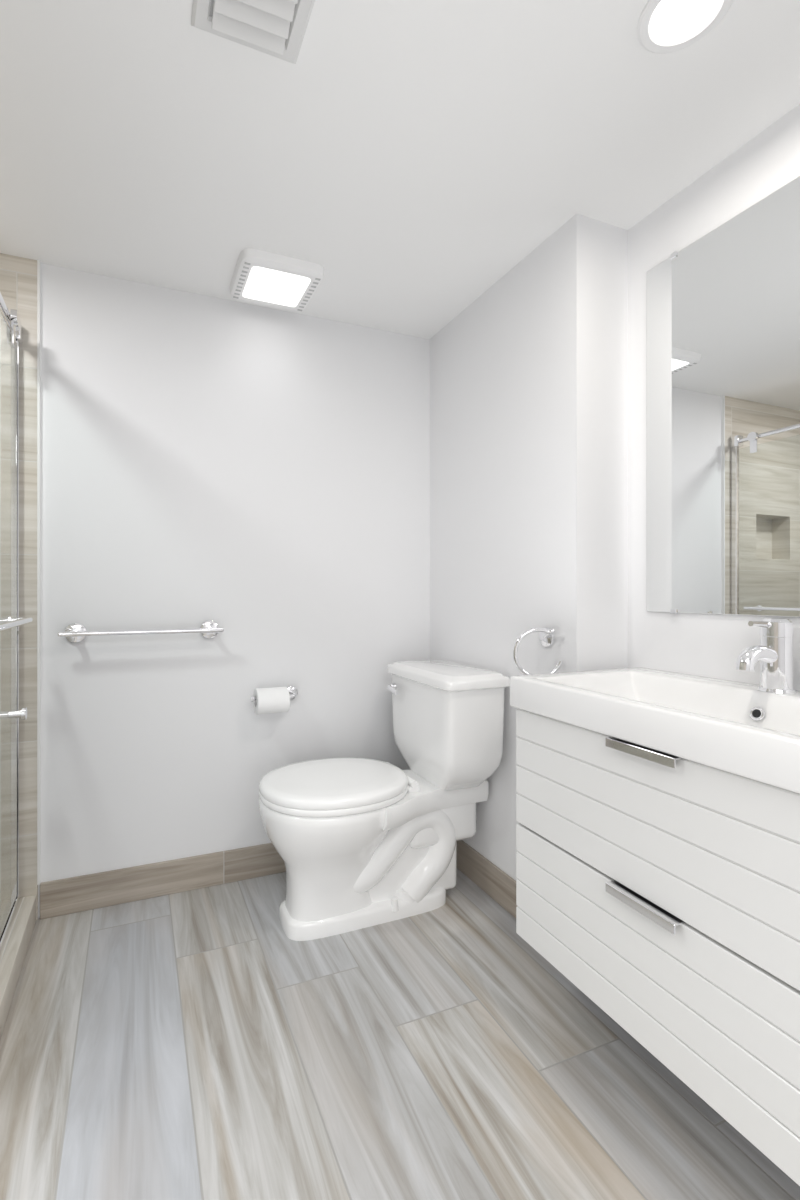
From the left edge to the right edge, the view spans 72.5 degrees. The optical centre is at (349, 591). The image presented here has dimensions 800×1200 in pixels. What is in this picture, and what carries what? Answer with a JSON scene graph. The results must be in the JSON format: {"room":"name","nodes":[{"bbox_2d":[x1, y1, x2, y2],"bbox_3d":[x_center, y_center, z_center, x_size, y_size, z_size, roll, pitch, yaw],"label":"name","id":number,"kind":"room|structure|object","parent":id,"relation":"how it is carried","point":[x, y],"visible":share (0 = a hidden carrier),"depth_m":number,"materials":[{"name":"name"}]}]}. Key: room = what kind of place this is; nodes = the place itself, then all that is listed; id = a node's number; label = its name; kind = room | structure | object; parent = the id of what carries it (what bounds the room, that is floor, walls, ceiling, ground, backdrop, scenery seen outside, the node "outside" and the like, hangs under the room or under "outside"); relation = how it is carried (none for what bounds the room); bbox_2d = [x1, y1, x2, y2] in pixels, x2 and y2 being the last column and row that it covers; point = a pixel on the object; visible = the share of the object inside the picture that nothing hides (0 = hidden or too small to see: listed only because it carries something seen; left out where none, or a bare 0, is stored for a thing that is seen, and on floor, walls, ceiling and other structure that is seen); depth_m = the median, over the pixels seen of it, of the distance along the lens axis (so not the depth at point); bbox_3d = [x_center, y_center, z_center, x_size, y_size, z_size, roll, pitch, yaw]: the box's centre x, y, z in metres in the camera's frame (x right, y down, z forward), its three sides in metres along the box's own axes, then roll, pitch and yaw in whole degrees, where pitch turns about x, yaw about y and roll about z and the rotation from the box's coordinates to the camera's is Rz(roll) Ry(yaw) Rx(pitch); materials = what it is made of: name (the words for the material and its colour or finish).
{"room":"bathroom","nodes":[
{"label":"bathroom","id":0,"kind":"room"},
{"bbox_2d":[0,253,429,920],"bbox_3d":[-0.790,-0.005,1.899,2.430,2.130,0.112,0,0,-22],"label":"wall","id":1,"kind":"structure","parent":0,"point":[260,473],"depth_m":1.95,"materials":[{"name":"white paint"}]},
{"bbox_2d":[0,895,35,1039],"bbox_3d":[-0.747,1.018,0.914,0.125,0.085,1.750,0,0,-22],"label":"sill","id":2,"kind":"structure","parent":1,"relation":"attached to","point":[15,946],"depth_m":1.50,"materials":[{"name":"tile"}]},
{"bbox_2d":[0,292,32,950],"bbox_3d":[-0.734,0.062,0.946,0.086,1.824,1.699,0,0,-22],"label":"shower door","id":3,"kind":"structure","parent":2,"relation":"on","point":[11,328],"depth_m":1.58,"materials":[{"name":"clear glass"}]},
{"bbox_2d":[37,260,39,884],"bbox_3d":[-1.008,-0.062,1.758,0.007,2.015,0.014,0,0,-22],"label":"trim","id":4,"kind":"structure","parent":1,"relation":"attached to","point":[38,261],"depth_m":1.75,"materials":[{"name":"white metal"}]},
{"bbox_2d":[58,620,223,642],"bbox_3d":[-0.699,0.135,1.849,0.519,0.068,0.070,0,0,-22],"label":"towel rail","id":5,"kind":"object","parent":1,"relation":"attached to","point":[75,632],"visible":1,"depth_m":1.81,"materials":[{"name":"silver metal"}]},
{"bbox_2d":[40,843,285,919],"bbox_3d":[-0.333,1.002,2.026,1.446,0.115,0.012,0,0,-22],"label":"baseboard","id":6,"kind":"structure","parent":1,"relation":"attached to","point":[71,895],"depth_m":1.88,"materials":[{"name":"tile"}]},
{"bbox_2d":[250,685,297,714],"bbox_3d":[-0.270,0.394,1.993,0.194,0.092,0.118,0,0,-22],"label":"paper holder","id":7,"kind":"object","parent":1,"relation":"attached to","point":[273,699],"visible":1,"depth_m":1.94,"materials":[{"name":"white paper"}]},
{"bbox_2d":[0,0,799,338],"bbox_3d":[-0.064,-1.100,0.304,2.805,0.060,3.612,0,0,-22],"label":"ceiling","id":8,"kind":"structure","parent":0,"point":[413,152],"depth_m":1.27,"materials":[{"name":"white paint"}]},
{"bbox_2d":[191,0,314,63],"bbox_3d":[-0.138,-1.057,0.892,0.204,0.026,0.360,0,0,-22],"label":"ceiling vent","id":9,"kind":"object","parent":8,"relation":"in","point":[276,28],"visible":1,"depth_m":1.00,"materials":[{"name":"white paint"}]},
{"bbox_2d":[230,248,323,310],"bbox_3d":[-0.255,-1.054,1.859,0.280,0.031,0.280,0,0,-22],"label":"ceiling light","id":10,"kind":"object","parent":8,"relation":"in","point":[260,277],"visible":1,"depth_m":1.81,"materials":[{"name":"white plastic"}]},
{"bbox_2d":[637,0,733,53],"bbox_3d":[0.616,-1.069,0.997,0.156,0.011,0.156,0,0,-22],"label":"recessed light","id":11,"kind":"object","parent":8,"relation":"in","point":[664,26],"visible":1,"depth_m":1.01,"materials":[{"name":"white plastic"}]},
{"bbox_2d":[0,868,799,1199],"bbox_3d":[-0.064,1.090,0.304,2.805,0.060,3.612,0,0,-22],"label":"floor","id":12,"kind":"structure","parent":0,"point":[181,1045],"depth_m":1.20,"materials":[{"name":"grey tile"}]},
{"bbox_2d":[259,660,509,940],"bbox_3d":[0.086,0.663,1.830,0.784,0.794,0.454,0,0,-22],"label":"toilet","id":13,"kind":"object","parent":12,"relation":"on","point":[361,843],"visible":1,"depth_m":1.73,"materials":[{"name":"white ceramic"}]},
{"bbox_2d":[430,213,627,880],"bbox_3d":[0.626,-0.005,1.970,0.295,2.130,0.822,0,0,-22],"label":"wall","id":14,"kind":"structure","parent":0,"point":[529,381],"depth_m":1.71,"materials":[{"name":"white paint"}]},
{"bbox_2d":[457,840,516,917],"bbox_3d":[0.488,1.002,1.902,0.012,0.115,0.822,0,0,-22],"label":"baseboard","id":15,"kind":"structure","parent":14,"relation":"attached to","point":[491,879],"depth_m":1.90,"materials":[{"name":"tile"}]},
{"bbox_2d":[513,627,562,674],"bbox_3d":[0.539,0.178,1.593,0.143,0.149,0.107,0,0,-22],"label":"towel ring","id":16,"kind":"object","parent":14,"relation":"attached to","point":[546,635],"visible":0.85,"depth_m":1.57,"materials":[{"name":"silver metal"}]},
{"bbox_2d":[628,104,799,690],"bbox_3d":[1.345,-0.005,0.420,0.100,2.130,2.590,0,0,-22],"label":"wall","id":17,"kind":"structure","parent":0,"point":[700,644],"depth_m":1.45,"materials":[{"name":"white paint"}]},
{"bbox_2d":[510,618,799,1185],"bbox_3d":[0.765,0.468,1.118,0.462,0.819,0.781,0,0,-22],"label":"vanity","id":18,"kind":"object","parent":17,"relation":"attached to","point":[658,811],"visible":1,"depth_m":1.01,"materials":[{"name":"white paint"}]},
{"bbox_2d":[647,176,799,616],"bbox_3d":[0.967,-0.427,1.223,0.010,0.972,0.682,0,0,-22],"label":"mirror","id":19,"kind":"object","parent":17,"relation":"attached to","point":[723,310],"visible":1,"depth_m":1.33,"materials":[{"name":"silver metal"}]}
]}

